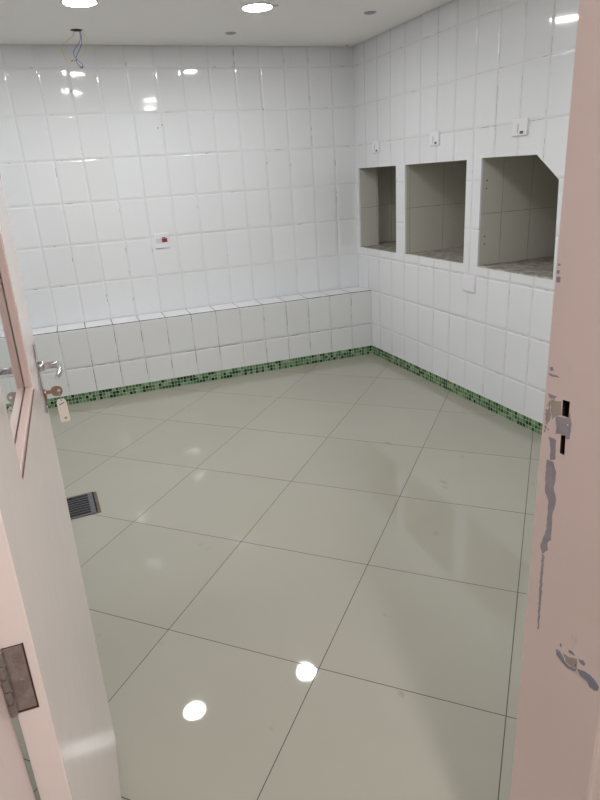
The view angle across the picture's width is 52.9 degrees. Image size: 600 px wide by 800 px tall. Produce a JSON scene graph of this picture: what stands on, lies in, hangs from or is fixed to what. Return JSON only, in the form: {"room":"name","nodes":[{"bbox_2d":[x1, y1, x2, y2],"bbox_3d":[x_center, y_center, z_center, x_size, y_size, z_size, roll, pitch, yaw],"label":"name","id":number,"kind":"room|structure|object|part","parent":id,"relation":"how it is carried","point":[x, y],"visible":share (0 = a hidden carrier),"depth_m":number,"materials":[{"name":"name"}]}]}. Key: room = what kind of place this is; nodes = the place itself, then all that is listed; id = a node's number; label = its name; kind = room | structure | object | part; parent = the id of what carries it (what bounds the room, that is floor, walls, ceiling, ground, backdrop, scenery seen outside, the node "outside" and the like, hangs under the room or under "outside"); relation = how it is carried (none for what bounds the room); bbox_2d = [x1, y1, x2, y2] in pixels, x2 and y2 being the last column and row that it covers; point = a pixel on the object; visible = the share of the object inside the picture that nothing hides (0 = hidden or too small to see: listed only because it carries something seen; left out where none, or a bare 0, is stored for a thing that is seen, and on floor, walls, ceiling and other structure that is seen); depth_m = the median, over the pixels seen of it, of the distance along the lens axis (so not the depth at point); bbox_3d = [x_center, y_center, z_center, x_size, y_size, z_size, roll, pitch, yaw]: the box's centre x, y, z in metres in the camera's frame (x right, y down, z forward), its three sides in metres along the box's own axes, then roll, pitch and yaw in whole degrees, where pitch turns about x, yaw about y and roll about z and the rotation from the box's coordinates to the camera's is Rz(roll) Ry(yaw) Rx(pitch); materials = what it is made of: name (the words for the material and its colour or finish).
{"room":"tiled changing room","nodes":[
{"label":"tiled changing room","id":0,"kind":"room"},
{"bbox_2d":[0,44,358,328],"bbox_3d":[-1.436,-1.387,4.631,4.112,2.645,0.101,-11,22,-18],"label":"wall","id":1,"kind":"structure","parent":0,"point":[245,156],"depth_m":4.66,"materials":[{"name":"white tile"}]},
{"bbox_2d":[153,232,169,248],"bbox_3d":[-1.088,-1.256,4.751,0.122,0.120,0.014,-11,22,-18],"label":"wall switch","id":2,"kind":"object","parent":1,"relation":"attached to","point":[161,240],"visible":1,"depth_m":4.75,"materials":[{"name":"white plastic"}]},
{"bbox_2d":[0,0,451,46],"bbox_3d":[-0.074,-1.593,1.368,4.700,0.181,6.700,-11,22,-18],"label":"ceiling","id":3,"kind":"structure","parent":0,"point":[336,23],"depth_m":3.76,"materials":[{"name":"paint"}]},
{"bbox_2d":[62,29,86,67],"bbox_3d":[-1.417,-2.252,3.776,0.158,0.313,0.033,-11,22,-18],"label":"loose wires","id":4,"kind":"object","parent":3,"relation":"hanging from","point":[80,30],"visible":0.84,"depth_m":3.80,"materials":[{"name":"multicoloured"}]},
{"bbox_2d":[60,0,98,7],"bbox_3d":[-1.166,-2.105,3.191,0.196,0.008,0.196,-11,22,-18],"label":"recessed light","id":5,"kind":"object","parent":3,"relation":"in","point":[71,3],"visible":1,"depth_m":3.20,"materials":[{"name":"white plastic"}]},
{"bbox_2d":[240,2,277,11],"bbox_3d":[-0.242,-2.282,3.507,0.208,0.008,0.196,-11,22,-18],"label":"recessed light","id":6,"kind":"object","parent":3,"relation":"in","point":[254,6],"visible":1,"depth_m":3.49,"materials":[{"name":"white plastic"}]},
{"bbox_2d":[243,4,271,11],"bbox_3d":[-0.248,-2.282,3.505,0.171,0.005,0.171,-11,22,-18],"label":"diffuser","id":7,"kind":"object","parent":6,"relation":"attached to","point":[246,7],"depth_m":3.51,"materials":[{"name":"white plastic"}]},
{"bbox_2d":[364,11,375,14],"bbox_3d":[0.441,-2.436,3.796,0.080,0.006,0.080,-11,22,-18],"label":"recessed light","id":8,"kind":"object","parent":3,"relation":"in","point":[367,12],"visible":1,"depth_m":3.79,"materials":[{"name":"grey"}]},
{"bbox_2d":[1,353,541,799],"bbox_3d":[0.363,0.798,2.376,5.300,0.080,6.700,-11,22,-18],"label":"floor","id":9,"kind":"structure","parent":0,"point":[309,581],"depth_m":2.48,"materials":[{"name":"tile"}]},
{"bbox_2d":[66,491,100,518],"bbox_3d":[-1.230,0.570,3.136,0.356,0.007,0.244,-12,22,-21],"label":"floor drain","id":10,"kind":"object","parent":9,"relation":"on","point":[81,505],"visible":0.44,"depth_m":3.17,"materials":[{"name":"metal"}]},
{"bbox_2d":[32,286,371,398],"bbox_3d":[-1.270,-0.377,4.859,4.004,0.575,0.231,-11,22,-18],"label":"tiled ledge","id":11,"kind":"object","parent":9,"relation":"on","point":[96,355],"visible":0.89,"depth_m":4.89,"materials":[{"name":"white tile"}]},
{"bbox_2d":[47,345,371,407],"bbox_3d":[-1.217,-0.106,4.843,4.001,0.076,0.004,-11,22,-18],"label":"baseboard","id":12,"kind":"structure","parent":11,"relation":"attached to","point":[269,366],"depth_m":4.99,"materials":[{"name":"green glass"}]},
{"bbox_2d":[353,0,579,422],"bbox_3d":[2.107,-0.808,2.475,0.792,2.645,6.810,-11,22,-20],"label":"wall","id":13,"kind":"structure","parent":0,"point":[485,202],"depth_m":3.94,"materials":[{"name":"white tile"}]},
{"bbox_2d":[372,141,379,152],"bbox_3d":[0.599,-1.995,4.760,0.015,0.086,0.110,-11,22,-20],"label":"wall socket","id":14,"kind":"object","parent":13,"relation":"attached to","point":[376,144],"visible":1,"depth_m":4.75,"materials":[{"name":"white plastic"}]},
{"bbox_2d":[430,131,439,145],"bbox_3d":[0.905,-1.755,4.054,0.015,0.086,0.108,-11,22,-20],"label":"wall socket","id":15,"kind":"object","parent":13,"relation":"attached to","point":[434,136],"visible":1,"depth_m":4.04,"materials":[{"name":"white plastic"}]},
{"bbox_2d":[372,345,542,434],"bbox_3d":[1.485,0.201,3.558,0.006,0.076,4.364,-11,22,-20],"label":"baseboard","id":16,"kind":"structure","parent":13,"relation":"attached to","point":[527,422],"depth_m":4.27,"materials":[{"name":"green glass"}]},
{"bbox_2d":[463,273,475,292],"bbox_3d":[1.123,-0.775,4.001,0.012,0.115,0.126,-11,22,-20],"label":"blank plate","id":17,"kind":"object","parent":13,"relation":"attached to","point":[469,281],"visible":1,"depth_m":3.99,"materials":[{"name":"white plastic"}]},
{"bbox_2d":[512,118,528,136],"bbox_3d":[1.217,-1.507,3.335,0.015,0.086,0.120,-11,22,-20],"label":"wall socket","id":18,"kind":"object","parent":13,"relation":"attached to","point":[520,127],"visible":1,"depth_m":3.33,"materials":[{"name":"white plastic"}]},
{"bbox_3d":[0.218,-0.035,0.732,4.300,2.645,0.160,-12,22,-22],"label":"wall","id":19,"kind":"structure","parent":0,"visible":0},
{"bbox_2d":[0,175,121,799],"bbox_3d":[-0.463,0.173,1.056,0.140,2.088,0.869,-10,21,-18],"label":"door","id":20,"kind":"structure","parent":19,"relation":"in","point":[51,677],"depth_m":0.92,"materials":[{"name":"pink paint"}]},
{"bbox_3d":[-0.481,-0.298,0.868,0.004,0.734,0.414,-10,21,-18],"label":"glass pane","id":21,"kind":"part","parent":20,"relation":"part of","materials":[{"name":"white"}]},
{"bbox_3d":[-0.540,-0.065,1.306,0.049,0.024,0.111,-10,21,-18],"label":"lever handle","id":22,"kind":"part","parent":20,"relation":"part of","materials":[{"name":"silver metal"}]},
{"bbox_2d":[46,385,62,395],"bbox_3d":[-0.558,-0.019,1.364,0.040,0.025,0.002,-11,22,-18],"label":"key","id":23,"kind":"object","parent":20,"relation":"in","point":[53,391],"visible":0.94,"depth_m":1.36,"materials":[{"name":"beige metal"}]},
{"bbox_2d":[56,391,69,421],"bbox_3d":[-0.543,0.015,1.380,0.021,0.074,0.011,-2,21,3],"label":"tag","id":24,"kind":"object","parent":23,"relation":"hanging from","point":[62,406],"visible":1,"depth_m":1.38,"materials":[{"name":"beige plastic"}]},
{"bbox_2d":[0,0,599,799],"bbox_3d":[0.054,0.218,0.735,0.945,2.190,0.166,-12,22,-22],"label":"door frame","id":25,"kind":"structure","parent":19,"relation":"attached to","point":[556,756],"depth_m":0.91,"materials":[{"name":"pink paint"}]},
{"bbox_3d":[0.449,0.164,0.912,0.075,2.120,0.166,-12,22,-22],"label":"architrave","id":26,"kind":"part","parent":25,"relation":"part of","materials":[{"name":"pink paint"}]}
]}

